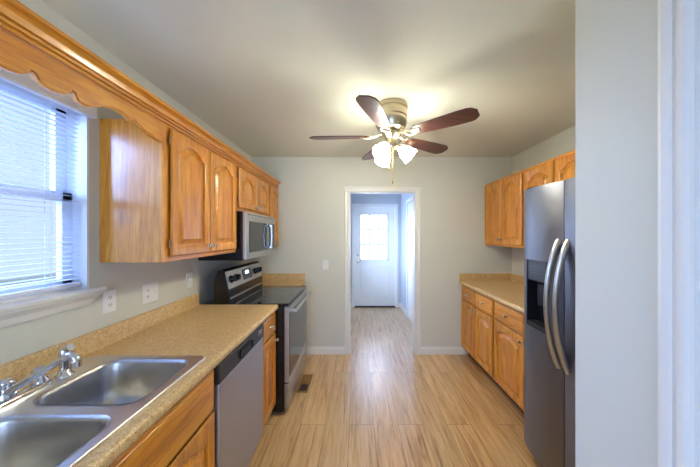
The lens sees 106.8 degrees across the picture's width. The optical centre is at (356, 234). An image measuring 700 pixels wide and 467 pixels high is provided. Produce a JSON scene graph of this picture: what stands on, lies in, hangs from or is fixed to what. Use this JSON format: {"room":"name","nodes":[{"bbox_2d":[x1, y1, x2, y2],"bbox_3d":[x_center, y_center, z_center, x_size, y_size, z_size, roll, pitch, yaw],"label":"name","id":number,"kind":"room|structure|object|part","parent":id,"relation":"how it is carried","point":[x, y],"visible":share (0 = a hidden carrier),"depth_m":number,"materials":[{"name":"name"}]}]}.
{"room":"kitchen","nodes":[
{"label":"kitchen","id":0,"kind":"room"},
{"bbox_2d":[0,0,251,364],"bbox_3d":[-1.370,0.254,0.335,0.140,2.440,5.770,0,0,0],"label":"wall","id":1,"kind":"structure","parent":0,"point":[19,340],"depth_m":1.33,"materials":[{"name":"beige paint"}]},
{"bbox_2d":[0,84,106,327],"bbox_3d":[-1.347,-0.145,0.763,0.184,0.962,1.087,0,0,0],"label":"window","id":2,"kind":"structure","parent":1,"relation":"in","point":[16,310],"depth_m":1.22,"materials":[{"name":"white plastic"}]},
{"bbox_3d":[-1.411,-0.388,0.771,0.028,0.453,0.958,0,0,0],"label":"sash","id":3,"kind":"part","parent":2,"relation":"part of","materials":[{"name":"white plastic"}]},
{"bbox_3d":[-1.381,0.023,0.771,0.028,0.448,0.958,0,0,0],"label":"sash","id":4,"kind":"part","parent":2,"relation":"part of","materials":[{"name":"white plastic"}]},
{"bbox_2d":[0,69,96,299],"bbox_3d":[-1.312,-0.202,0.778,0.085,0.888,0.996,0,0,0],"label":"window blind","id":5,"kind":"object","parent":2,"relation":"attached to","point":[22,83],"visible":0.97,"depth_m":1.08,"materials":[{"name":"white plastic"}]},
{"bbox_3d":[-1.332,0.233,0.772,0.026,0.018,0.940,0,0,0],"label":"rail","id":6,"kind":"part","parent":5,"relation":"part of","materials":[{"name":"white plastic"}]},
{"bbox_3d":[-1.308,0.267,0.763,0.105,0.019,1.087,0,0,0],"label":"sill","id":7,"kind":"part","parent":2,"relation":"part of","materials":[{"name":"white paint"}]},
{"bbox_2d":[0,293,199,382],"bbox_3d":[-1.285,0.519,1.164,0.030,0.090,1.888,0,0,0],"label":"backsplash","id":8,"kind":"structure","parent":1,"relation":"attached to","point":[20,368],"depth_m":1.30,"materials":[{"name":"beige laminate"}]},
{"bbox_2d":[103,289,115,313],"bbox_3d":[-1.296,0.346,1.363,0.008,0.116,0.070,0,0,0],"label":"wall outlet","id":9,"kind":"object","parent":1,"relation":"attached to","point":[109,296],"visible":0.97,"depth_m":1.36,"materials":[{"name":"white plastic"}]},
{"bbox_2d":[107,294,112,300],"bbox_3d":[-1.294,0.326,1.363,0.003,0.029,0.034,0,0,0],"label":"receptacle","id":10,"kind":"object","parent":9,"relation":"attached to","point":[109,296],"depth_m":1.36,"materials":[{"name":"white plastic"}]},
{"bbox_2d":[107,301,112,307],"bbox_3d":[-1.294,0.366,1.363,0.003,0.029,0.034,0,0,0],"label":"receptacle","id":11,"kind":"object","parent":9,"relation":"attached to","point":[109,303],"depth_m":1.36,"materials":[{"name":"white plastic"}]},
{"bbox_2d":[143,282,157,303],"bbox_3d":[-1.291,0.362,1.635,0.018,0.116,0.118,0,0,0],"label":"switch plate","id":12,"kind":"object","parent":1,"relation":"attached to","point":[150,291],"visible":1,"depth_m":1.63,"materials":[{"name":"white plastic"}]},
{"bbox_2d":[100,119,236,262],"bbox_3d":[-1.118,-0.224,1.713,0.364,0.725,0.800,0,0,0],"label":"upper cabinet","id":13,"kind":"object","parent":1,"relation":"attached to","point":[173,198],"visible":0.97,"depth_m":1.31,"materials":[{"name":"brown wood"}]},
{"bbox_2d":[0,28,161,141],"bbox_3d":[-0.993,-0.518,0.780,0.020,0.105,1.064,0,0,0],"label":"window valance","id":14,"kind":"object","parent":13,"relation":"attached to","point":[17,56],"visible":1,"depth_m":0.87,"materials":[{"name":"brown wood"}]},
{"bbox_2d":[0,0,280,188],"bbox_3d":[-0.979,-0.612,1.759,0.072,0.080,2.918,0,0,0],"label":"crown molding","id":15,"kind":"structure","parent":13,"relation":"attached to","point":[16,18],"depth_m":0.97,"materials":[{"name":"brown wood"}]},
{"bbox_3d":[-0.994,-0.566,1.532,0.018,0.040,0.335,0,0,0],"label":"rail","id":16,"kind":"part","parent":13,"relation":"part of","materials":[{"name":"brown wood"}]},
{"bbox_3d":[-0.994,0.120,1.532,0.018,0.037,0.335,0,0,0],"label":"rail","id":17,"kind":"part","parent":13,"relation":"part of","materials":[{"name":"brown wood"}]},
{"bbox_3d":[-0.975,-0.224,1.535,0.018,0.675,0.354,0,0,0],"label":"door","id":18,"kind":"part","parent":13,"relation":"part of","materials":[{"name":"brown wood"}]},
{"bbox_3d":[-0.974,-0.223,1.535,0.014,0.554,0.234,0,0,0],"label":"raised panel","id":19,"kind":"part","parent":13,"relation":"part of","materials":[{"name":"brown wood"}]},
{"bbox_3d":[-0.994,0.120,1.909,0.018,0.037,0.347,0,0,0],"label":"rail","id":20,"kind":"part","parent":13,"relation":"part of","materials":[{"name":"brown wood"}]},
{"bbox_3d":[-0.975,-0.224,1.906,0.018,0.675,0.368,0,0,0],"label":"door","id":21,"kind":"part","parent":13,"relation":"part of","materials":[{"name":"brown wood"}]},
{"bbox_3d":[-0.974,-0.223,1.906,0.014,0.554,0.248,0,0,0],"label":"raised panel","id":22,"kind":"part","parent":13,"relation":"part of","materials":[{"name":"brown wood"}]},
{"bbox_2d":[186,272,191,287],"bbox_3d":[-1.291,0.349,2.012,0.018,0.116,0.070,0,0,0],"label":"switch plate","id":23,"kind":"object","parent":1,"relation":"attached to","point":[188,275],"visible":1,"depth_m":2.00,"materials":[{"name":"white plastic"}]},
{"bbox_2d":[236,165,268,215],"bbox_3d":[-1.118,-0.394,2.499,0.364,0.385,0.770,0,0,0],"label":"upper cabinet","id":24,"kind":"object","parent":1,"relation":"attached to","point":[252,193],"visible":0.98,"depth_m":2.38,"materials":[{"name":"brown wood"}]},
{"bbox_2d":[198,212,274,260],"bbox_3d":[-1.075,0.009,2.500,0.447,0.400,0.756,0,0,0],"label":"microwave","id":25,"kind":"object","parent":24,"relation":"attached to","point":[255,233],"visible":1,"depth_m":2.22,"materials":[{"name":"silver metal"}]},
{"bbox_3d":[-0.878,0.014,2.635,0.055,0.248,0.024,0,0,0],"label":"door handle","id":26,"kind":"part","parent":25,"relation":"part of","materials":[{"name":"silver metal"}]},
{"bbox_3d":[-0.904,0.017,2.760,0.005,0.265,0.170,0,0,0],"label":"control panel","id":27,"kind":"part","parent":25,"relation":"part of","materials":[{"name":"silver metal"}]},
{"bbox_3d":[-0.994,-0.218,2.315,0.018,0.035,0.330,0,0,0],"label":"rail","id":28,"kind":"part","parent":24,"relation":"part of","materials":[{"name":"brown wood"}]},
{"bbox_3d":[-0.975,-0.394,2.316,0.018,0.335,0.352,0,0,0],"label":"door","id":29,"kind":"part","parent":24,"relation":"part of","materials":[{"name":"brown wood"}]},
{"bbox_3d":[-0.974,-0.393,2.316,0.014,0.214,0.232,0,0,0],"label":"raised panel","id":30,"kind":"part","parent":24,"relation":"part of","materials":[{"name":"brown wood"}]},
{"bbox_3d":[-0.975,-0.394,2.682,0.018,0.335,0.357,0,0,0],"label":"door","id":31,"kind":"part","parent":24,"relation":"part of","materials":[{"name":"brown wood"}]},
{"bbox_3d":[-0.974,-0.393,2.682,0.014,0.214,0.237,0,0,0],"label":"raised panel","id":32,"kind":"part","parent":24,"relation":"part of","materials":[{"name":"brown wood"}]},
{"bbox_2d":[268,183,277,246],"bbox_3d":[-1.118,-0.224,3.051,0.364,0.725,0.333,0,0,0],"label":"upper cabinet","id":33,"kind":"object","parent":1,"relation":"attached to","point":[273,192],"visible":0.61,"depth_m":3.05,"materials":[{"name":"brown wood"}]},
{"bbox_3d":[-0.974,-0.223,3.050,0.014,0.554,0.164,0,0,0],"label":"raised panel","id":34,"kind":"part","parent":33,"relation":"part of","materials":[{"name":"brown wood"}]},
{"bbox_2d":[41,0,574,156],"bbox_3d":[0.308,-1.016,1.450,3.517,0.100,8.000,0,0,0],"label":"ceiling","id":35,"kind":"structure","parent":0,"point":[269,76],"depth_m":1.47,"materials":[{"name":"paint"}]},
{"bbox_2d":[310,95,479,183],"bbox_3d":[0.214,-0.671,1.958,1.142,0.590,1.181,0,0,0],"label":"ceiling fan","id":36,"kind":"object","parent":35,"relation":"hanging from","point":[389,115],"visible":1,"depth_m":1.84,"materials":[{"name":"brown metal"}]},
{"bbox_3d":[-0.132,-0.738,1.977,0.449,0.036,0.136,0,0,0],"label":"blade","id":37,"kind":"part","parent":36,"relation":"part of","materials":[{"name":"brown wood"}]},
{"bbox_3d":[0.155,-0.738,2.325,0.133,0.036,0.447,0,0,-15],"label":"blade","id":38,"kind":"part","parent":36,"relation":"part of","materials":[{"name":"brown wood"}]},
{"bbox_3d":[0.117,-0.738,1.587,0.133,0.036,0.447,0,0,21],"label":"blade","id":39,"kind":"part","parent":36,"relation":"part of","materials":[{"name":"brown wood"}]},
{"bbox_3d":[0.175,-0.602,1.851,0.127,0.134,0.131,0,0,0],"label":"lamp shade","id":40,"kind":"part","parent":36,"relation":"part of","materials":[{"name":"white glass"}]},
{"bbox_3d":[0.203,-0.602,2.062,0.122,0.134,0.135,0,0,0],"label":"lamp shade","id":41,"kind":"part","parent":36,"relation":"part of","materials":[{"name":"white glass"}]},
{"bbox_2d":[379,142,389,153],"bbox_3d":[0.202,-0.634,1.882,0.087,0.107,0.099,0,0,0],"label":"bulb","id":42,"kind":"object","parent":36,"relation":"attached to","point":[382,150],"depth_m":1.84,"materials":[{"name":"white glass"}]},
{"bbox_3d":[0.262,-0.513,1.915,0.012,0.275,0.011,0,0,0],"label":"pull chain","id":43,"kind":"part","parent":36,"relation":"part of","materials":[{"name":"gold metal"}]},
{"bbox_3d":[0.374,-0.602,1.930,0.135,0.134,0.123,0,0,0],"label":"lamp shade","id":44,"kind":"part","parent":36,"relation":"part of","materials":[{"name":"white glass"}]},
{"bbox_3d":[0.582,-0.738,2.162,0.447,0.036,0.133,0,0,-33],"label":"blade","id":45,"kind":"part","parent":36,"relation":"part of","materials":[{"name":"brown wood"}]},
{"bbox_3d":[0.558,-0.738,1.706,0.447,0.036,0.133,0,0,39],"label":"blade","id":46,"kind":"part","parent":36,"relation":"part of","materials":[{"name":"brown wood"}]},
{"bbox_2d":[351,194,400,302],"bbox_3d":[0.385,0.254,5.360,1.270,2.440,0.120,0,0,0],"label":"wall","id":47,"kind":"structure","parent":0,"point":[355,198],"depth_m":5.30,"materials":[{"name":"paint"}]},
{"bbox_2d":[354,207,394,306],"bbox_3d":[0.362,0.454,5.336,0.835,2.040,0.168,0,0,0],"label":"door","id":48,"kind":"structure","parent":47,"relation":"in","point":[374,278],"depth_m":5.32,"materials":[{"name":"white paint"}]},
{"bbox_2d":[351,204,397,307],"bbox_3d":[0.362,0.418,5.351,0.955,2.112,0.137,0,0,0],"label":"door frame","id":49,"kind":"structure","parent":47,"relation":"attached to","point":[353,206],"depth_m":5.29,"materials":[{"name":"white paint"}]},
{"bbox_2d":[252,157,511,353],"bbox_3d":[0.308,0.254,3.280,3.497,2.440,0.120,0,0,0],"label":"wall","id":50,"kind":"structure","parent":0,"point":[311,189],"depth_m":3.22,"materials":[{"name":"beige paint"}]},
{"bbox_2d":[262,273,304,280],"bbox_3d":[-0.971,0.519,3.054,0.658,0.090,0.331,0,0,0],"label":"backsplash","id":51,"kind":"structure","parent":50,"relation":"attached to","point":[265,276],"depth_m":3.20,"materials":[{"name":"beige laminate"}]},
{"bbox_2d":[323,260,327,269],"bbox_3d":[-0.388,0.369,3.211,0.070,0.116,0.018,0,0,0],"label":"light switch","id":52,"kind":"object","parent":50,"relation":"attached to","point":[325,262],"visible":1,"depth_m":3.21,"materials":[{"name":"white plastic"}]},
{"bbox_2d":[344,186,420,354],"bbox_3d":[0.317,0.437,3.273,0.945,2.074,0.141,0,0,0],"label":"door frame","id":53,"kind":"structure","parent":50,"relation":"attached to","point":[348,190],"depth_m":3.21,"materials":[{"name":"white paint"}]},
{"bbox_2d":[307,347,464,354],"bbox_3d":[0.315,1.429,3.213,2.030,0.090,0.014,0,0,0],"label":"baseboard","id":54,"kind":"structure","parent":50,"relation":"attached to","point":[310,350],"depth_m":3.21,"materials":[{"name":"white paint"}]},
{"bbox_2d":[248,307,541,466],"bbox_3d":[0.308,1.524,1.450,3.517,0.100,8.000,0,0,0],"label":"floor","id":55,"kind":"structure","parent":0,"point":[382,403],"depth_m":2.12,"materials":[{"name":"brown wood"}]},
{"bbox_2d":[109,369,214,466],"bbox_3d":[-0.962,1.038,0.738,0.677,0.872,0.935,0,0,0],"label":"base cabinet","id":56,"kind":"object","parent":55,"relation":"on","point":[184,436],"visible":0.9,"depth_m":0.98,"materials":[{"name":"brown wood"}]},
{"bbox_2d":[0,293,277,466],"bbox_3d":[-0.969,0.538,1.165,0.662,0.128,1.890,0,0,0],"label":"countertop","id":57,"kind":"structure","parent":56,"relation":"on","point":[185,326],"depth_m":1.33,"materials":[{"name":"beige laminate"}]},
{"bbox_2d":[0,351,81,409],"bbox_3d":[-1.105,0.472,0.888,0.291,0.171,0.242,0,0,-32],"label":"faucet","id":58,"kind":"object","parent":57,"relation":"on","point":[11,392],"visible":1,"depth_m":0.86,"materials":[{"name":"silver metal"}]},
{"bbox_3d":[-1.165,0.548,0.862,0.060,0.020,0.250,0,0,0],"label":"plate","id":59,"kind":"part","parent":58,"relation":"part of","materials":[{"name":"silver metal"}]},
{"bbox_3d":[-1.163,0.511,0.969,0.048,0.062,0.069,0,0,0],"label":"handle","id":60,"kind":"part","parent":58,"relation":"part of","materials":[{"name":"silver metal"}]},
{"bbox_2d":[0,355,204,466],"bbox_3d":[-0.963,0.647,0.803,0.545,0.182,0.806,0,0,0],"label":"sink","id":61,"kind":"object","parent":57,"relation":"in","point":[62,423],"visible":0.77,"depth_m":0.84,"materials":[{"name":"silver metal"}]},
{"bbox_3d":[-0.914,0.645,0.625,0.380,0.178,0.358,0,0,0],"label":"bowl","id":62,"kind":"part","parent":61,"relation":"part of","materials":[{"name":"silver metal"}]},
{"bbox_2d":[53,343,74,378],"bbox_3d":[-1.165,0.495,1.035,0.058,0.125,0.058,0,0,0],"label":"sprayer","id":63,"kind":"object","parent":61,"relation":"on","point":[64,370],"visible":0.84,"depth_m":1.02,"materials":[{"name":"silver metal"}]},
{"bbox_3d":[-0.914,0.645,1.008,0.380,0.178,0.313,0,0,0],"label":"bowl","id":64,"kind":"part","parent":61,"relation":"part of","materials":[{"name":"silver metal"}]},
{"bbox_3d":[-0.681,0.804,0.963,0.018,0.030,0.415,0,0,0],"label":"rail","id":65,"kind":"part","parent":56,"relation":"part of","materials":[{"name":"brown wood"}]},
{"bbox_3d":[-0.662,1.087,0.969,0.018,0.545,0.461,0,0,0],"label":"door","id":66,"kind":"part","parent":56,"relation":"part of","materials":[{"name":"brown wood"}]},
{"bbox_3d":[-0.661,1.087,0.969,0.014,0.424,0.341,0,0,0],"label":"raised panel","id":67,"kind":"part","parent":56,"relation":"part of","materials":[{"name":"brown wood"}]},
{"bbox_2d":[212,323,263,466],"bbox_3d":[-0.941,1.040,1.503,0.618,0.868,0.576,0,0,0],"label":"dishwasher","id":68,"kind":"object","parent":55,"relation":"on","point":[238,378],"visible":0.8,"depth_m":1.44,"materials":[{"name":"metal"}]},
{"bbox_3d":[-0.663,0.652,1.503,0.044,0.093,0.576,0,0,0],"label":"control panel","id":69,"kind":"part","parent":68,"relation":"part of","materials":[{"name":"plastic"}]},
{"bbox_3d":[-0.642,0.656,1.502,0.020,0.045,0.165,0,0,0],"label":"pocket handle","id":70,"kind":"part","parent":68,"relation":"part of","materials":[{"name":"black plastic"}]},
{"bbox_2d":[214,261,311,412],"bbox_3d":[-0.834,0.881,2.501,0.673,1.185,0.758,0,0,0],"label":"range","id":71,"kind":"object","parent":55,"relation":"on","point":[239,284],"visible":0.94,"depth_m":2.24,"materials":[{"name":"silver metal"}]},
{"bbox_3d":[-1.049,0.374,2.200,0.048,0.066,0.068,0,0,0],"label":"control knob","id":72,"kind":"part","parent":71,"relation":"part of","materials":[{"name":"black plastic"}]},
{"bbox_3d":[-1.049,0.374,2.290,0.048,0.066,0.068,0,0,0],"label":"control knob","id":73,"kind":"part","parent":71,"relation":"part of","materials":[{"name":"black plastic"}]},
{"bbox_3d":[-1.069,0.375,2.503,0.039,0.142,0.738,0,0,0],"label":"control panel","id":74,"kind":"part","parent":71,"relation":"part of","materials":[{"name":"silver metal"}]},
{"bbox_3d":[-1.069,0.371,2.520,0.030,0.095,0.200,0,0,0],"label":"display panel","id":75,"kind":"part","parent":71,"relation":"part of","materials":[{"name":"glass"}]},
{"bbox_2d":[229,286,305,305],"bbox_3d":[-0.865,0.569,2.501,0.610,0.018,0.758,0,0,0],"label":"cooktop","id":76,"kind":"object","parent":71,"relation":"in","point":[279,295],"depth_m":2.41,"materials":[{"name":"black glass"}]},
{"bbox_3d":[-0.576,1.318,2.501,0.038,0.192,0.750,0,0,0],"label":"storage drawer","id":77,"kind":"part","parent":71,"relation":"part of","materials":[{"name":"silver metal"}]},
{"bbox_3d":[-0.575,0.899,2.501,0.040,0.620,0.750,0,0,0],"label":"oven door","id":78,"kind":"part","parent":71,"relation":"part of","materials":[{"name":"silver metal"}]},
{"bbox_3d":[-0.528,0.629,2.501,0.062,0.025,0.688,0,0,0],"label":"door handle","id":79,"kind":"part","parent":71,"relation":"part of","materials":[{"name":"silver metal"}]},
{"bbox_2d":[263,312,278,428],"bbox_3d":[-0.962,1.038,1.954,0.677,0.872,0.307,0,0,0],"label":"base cabinet","id":80,"kind":"object","parent":55,"relation":"on","point":[269,338],"visible":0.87,"depth_m":1.94,"materials":[{"name":"brown wood"}]},
{"bbox_3d":[-0.662,0.695,1.955,0.018,0.158,0.284,0,0,0],"label":"drawer","id":81,"kind":"part","parent":80,"relation":"part of","materials":[{"name":"brown wood"}]},
{"bbox_3d":[-0.661,1.073,1.955,0.014,0.452,0.164,0,0,0],"label":"raised panel","id":82,"kind":"part","parent":80,"relation":"part of","materials":[{"name":"brown wood"}]},
{"bbox_3d":[-0.662,1.073,1.955,0.018,0.573,0.284,0,0,0],"label":"door","id":83,"kind":"part","parent":80,"relation":"part of","materials":[{"name":"brown wood"}]},
{"bbox_2d":[297,374,312,392],"bbox_3d":[-0.513,1.471,2.585,0.103,0.006,0.310,0,0,0],"label":"floor vent","id":84,"kind":"object","parent":55,"relation":"in","point":[305,382],"visible":1,"depth_m":2.57,"materials":[{"name":"brown metal"}]},
{"bbox_2d":[461,285,502,390],"bbox_3d":[1.584,1.038,2.833,0.666,0.872,0.757,0,0,0],"label":"base cabinet","id":85,"kind":"object","parent":55,"relation":"on","point":[477,309],"visible":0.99,"depth_m":2.74,"materials":[{"name":"brown wood"}]},
{"bbox_3d":[1.290,1.075,3.018,0.018,0.567,0.361,0,0,0],"label":"door","id":86,"kind":"part","parent":85,"relation":"part of","materials":[{"name":"brown wood"}]},
{"bbox_3d":[1.289,1.076,3.018,0.014,0.446,0.241,0,0,0],"label":"raised panel","id":87,"kind":"part","parent":85,"relation":"part of","materials":[{"name":"brown wood"}]},
{"bbox_3d":[1.290,0.697,3.018,0.018,0.158,0.361,0,0,0],"label":"drawer","id":88,"kind":"part","parent":85,"relation":"part of","materials":[{"name":"brown wood"}]},
{"bbox_3d":[1.290,1.075,2.646,0.018,0.567,0.354,0,0,0],"label":"door","id":89,"kind":"part","parent":85,"relation":"part of","materials":[{"name":"brown wood"}]},
{"bbox_3d":[1.289,1.076,2.646,0.014,0.446,0.234,0,0,0],"label":"raised panel","id":90,"kind":"part","parent":85,"relation":"part of","materials":[{"name":"brown wood"}]},
{"bbox_3d":[1.290,0.697,2.646,0.018,0.158,0.354,0,0,0],"label":"drawer","id":91,"kind":"part","parent":85,"relation":"part of","materials":[{"name":"brown wood"}]},
{"bbox_2d":[459,273,523,313],"bbox_3d":[1.589,0.538,2.487,0.655,0.128,1.465,0,0,0],"label":"countertop","id":92,"kind":"structure","parent":85,"relation":"on","point":[507,289],"depth_m":2.87,"materials":[{"name":"beige laminate"}]},
{"bbox_2d":[494,301,523,412],"bbox_3d":[1.584,1.038,2.107,0.666,0.872,0.691,0,0,0],"label":"base cabinet","id":93,"kind":"object","parent":55,"relation":"on","point":[508,322],"visible":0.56,"depth_m":2.19,"materials":[{"name":"brown wood"}]},
{"bbox_3d":[1.290,0.697,2.220,0.018,0.158,0.437,0,0,0],"label":"drawer","id":94,"kind":"part","parent":93,"relation":"part of","materials":[{"name":"brown wood"}]},
{"bbox_3d":[1.289,1.076,2.220,0.014,0.446,0.317,0,0,0],"label":"raised panel","id":95,"kind":"part","parent":93,"relation":"part of","materials":[{"name":"brown wood"}]},
{"bbox_3d":[1.309,0.779,2.218,0.018,0.030,0.410,0,0,0],"label":"rail","id":96,"kind":"part","parent":93,"relation":"part of","materials":[{"name":"brown wood"}]},
{"bbox_2d":[524,177,574,466],"bbox_3d":[1.462,0.582,1.315,0.856,1.785,0.860,0,0,0],"label":"refrigerator","id":97,"kind":"object","parent":55,"relation":"on","point":[549,209],"visible":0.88,"depth_m":1.47,"materials":[{"name":"metal"}]},
{"bbox_3d":[1.136,0.226,1.603,0.068,0.116,0.171,0,0,0],"label":"dispenser panel","id":98,"kind":"part","parent":97,"relation":"part of","materials":[{"name":"plastic"}]},
{"bbox_3d":[1.085,0.379,1.439,0.102,0.717,0.035,0,0,0],"label":"door handle","id":99,"kind":"part","parent":97,"relation":"part of","materials":[{"name":"silver metal"}]},
{"bbox_3d":[1.088,0.379,1.377,0.102,0.717,0.035,0,0,0],"label":"door handle","id":100,"kind":"part","parent":97,"relation":"part of","materials":[{"name":"silver metal"}]},
{"bbox_3d":[1.140,0.541,1.145,0.080,1.675,0.520,0,0,0],"label":"fridge door","id":101,"kind":"part","parent":97,"relation":"part of","materials":[{"name":"silver metal"}]},
{"bbox_3d":[-0.962,1.038,3.048,0.677,0.872,0.313,0,0,0],"label":"base cabinet","id":102,"kind":"object","parent":55,"relation":"on","visible":0},
{"bbox_2d":[262,273,304,285],"bbox_3d":[-0.969,0.538,3.054,0.662,0.128,0.331,0,0,0],"label":"countertop","id":103,"kind":"structure","parent":102,"relation":"on","point":[268,279],"depth_m":3.20,"materials":[{"name":"beige laminate"}]},
{"bbox_2d":[401,194,412,309],"bbox_3d":[0.960,0.254,4.320,0.120,2.440,1.960,0,0,0],"label":"wall","id":104,"kind":"structure","parent":0,"point":[404,197],"depth_m":5.03,"materials":[{"name":"paint"}]},
{"bbox_2d":[398,303,405,315],"bbox_3d":[0.385,1.429,4.320,1.030,0.090,1.960,0,0,0],"label":"baseboard","id":105,"kind":"structure","parent":104,"relation":"attached to","point":[400,305],"depth_m":5.10,"materials":[{"name":"white paint"}]},
{"bbox_2d":[406,196,412,317],"bbox_3d":[0.891,0.424,4.200,0.017,2.100,0.960,0,0,0],"label":"door frame","id":106,"kind":"structure","parent":104,"relation":"attached to","point":[410,198],"depth_m":4.62,"materials":[{"name":"white paint"}]},
{"bbox_2d":[408,201,412,324],"bbox_3d":[0.914,0.452,4.200,0.041,2.015,0.820,0,0,0],"label":"door","id":107,"kind":"structure","parent":104,"relation":"in","point":[410,205],"depth_m":4.34,"materials":[{"name":"white paint"}]},
{"bbox_2d":[512,125,574,275],"bbox_3d":[1.987,0.254,2.038,0.140,2.440,2.363,0,0,0],"label":"wall","id":108,"kind":"structure","parent":0,"point":[563,142],"depth_m":2.75,"materials":[{"name":"beige paint"}]},
{"bbox_2d":[459,273,523,283],"bbox_3d":[1.591,0.519,2.487,0.651,0.090,1.465,0,0,0],"label":"backsplash","id":109,"kind":"structure","parent":108,"relation":"attached to","point":[462,276],"depth_m":3.20,"materials":[{"name":"beige laminate"}]},
{"bbox_2d":[485,169,524,247],"bbox_3d":[1.726,-0.247,2.839,0.381,0.748,0.754,0,0,0],"label":"upper cabinet","id":110,"kind":"object","parent":108,"relation":"attached to","point":[504,197],"visible":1,"depth_m":2.76,"materials":[{"name":"brown wood"}]},
{"bbox_3d":[1.575,-0.248,3.019,0.018,0.700,0.353,0,0,0],"label":"door","id":111,"kind":"part","parent":110,"relation":"part of","materials":[{"name":"brown wood"}]},
{"bbox_3d":[1.574,-0.248,3.019,0.014,0.579,0.233,0,0,0],"label":"raised panel","id":112,"kind":"part","parent":110,"relation":"part of","materials":[{"name":"brown wood"}]},
{"bbox_3d":[1.594,0.108,3.020,0.018,0.038,0.330,0,0,0],"label":"rail","id":113,"kind":"part","parent":110,"relation":"part of","materials":[{"name":"brown wood"}]},
{"bbox_3d":[1.575,-0.248,2.656,0.018,0.700,0.352,0,0,0],"label":"door","id":114,"kind":"part","parent":110,"relation":"part of","materials":[{"name":"brown wood"}]},
{"bbox_3d":[1.574,-0.248,2.656,0.014,0.579,0.232,0,0,0],"label":"raised panel","id":115,"kind":"part","parent":110,"relation":"part of","materials":[{"name":"brown wood"}]},
{"bbox_3d":[1.594,-0.601,2.655,0.018,0.040,0.330,0,0,0],"label":"rail","id":116,"kind":"part","parent":110,"relation":"part of","materials":[{"name":"brown wood"}]},
{"bbox_3d":[1.594,0.108,2.655,0.018,0.038,0.330,0,0,0],"label":"rail","id":117,"kind":"part","parent":110,"relation":"part of","materials":[{"name":"brown wood"}]},
{"bbox_2d":[524,150,574,190],"bbox_3d":[1.726,-0.247,2.080,0.381,0.748,0.760,0,0,0],"label":"upper cabinet","id":118,"kind":"object","parent":108,"relation":"attached to","point":[562,167],"visible":0.2,"depth_m":2.09,"materials":[{"name":"brown wood"}]},
{"bbox_3d":[1.575,-0.248,2.262,0.018,0.700,0.364,0,0,0],"label":"door","id":119,"kind":"part","parent":118,"relation":"part of","materials":[{"name":"brown wood"}]},
{"bbox_3d":[1.574,-0.248,2.262,0.014,0.579,0.244,0,0,0],"label":"raised panel","id":120,"kind":"part","parent":118,"relation":"part of","materials":[{"name":"brown wood"}]},
{"bbox_3d":[1.594,-0.601,2.264,0.018,0.040,0.332,0,0,0],"label":"rail","id":121,"kind":"part","parent":118,"relation":"part of","materials":[{"name":"brown wood"}]},
{"bbox_3d":[1.575,-0.248,1.893,0.018,0.700,0.350,0,0,0],"label":"door","id":122,"kind":"part","parent":118,"relation":"part of","materials":[{"name":"brown wood"}]},
{"bbox_3d":[1.594,-0.601,1.895,0.018,0.040,0.334,0,0,0],"label":"rail","id":123,"kind":"part","parent":118,"relation":"part of","materials":[{"name":"brown wood"}]},
{"bbox_3d":[1.574,-0.248,1.893,0.014,0.579,0.230,0,0,0],"label":"raised panel","id":124,"kind":"part","parent":118,"relation":"part of","materials":[{"name":"brown wood"}]},
{"bbox_2d":[575,0,657,466],"bbox_3d":[1.389,0.254,-0.771,1.337,2.440,3.257,0,0,0],"label":"wall","id":125,"kind":"structure","parent":0,"point":[616,41],"depth_m":0.72,"materials":[{"name":"beige paint"}]},
{"bbox_2d":[658,0,699,466],"bbox_3d":[0.761,0.420,0.168,0.117,2.108,0.892,0,0,0],"label":"door frame","id":126,"kind":"structure","parent":125,"relation":"attached to","point":[678,20],"depth_m":0.57,"materials":[{"name":"white paint"}]},
{"label":"outside","id":127,"kind":"structure","parent":0,"visible":0},
{"bbox_2d":[0,273,55,286],"bbox_3d":[0.000,1.849,1.000,28.000,0.150,30.000,0,0,0],"label":"ground","id":128,"kind":"structure","parent":127,"point":[53,274],"depth_m":10.36,"materials":[{"name":"white"}]}
]}

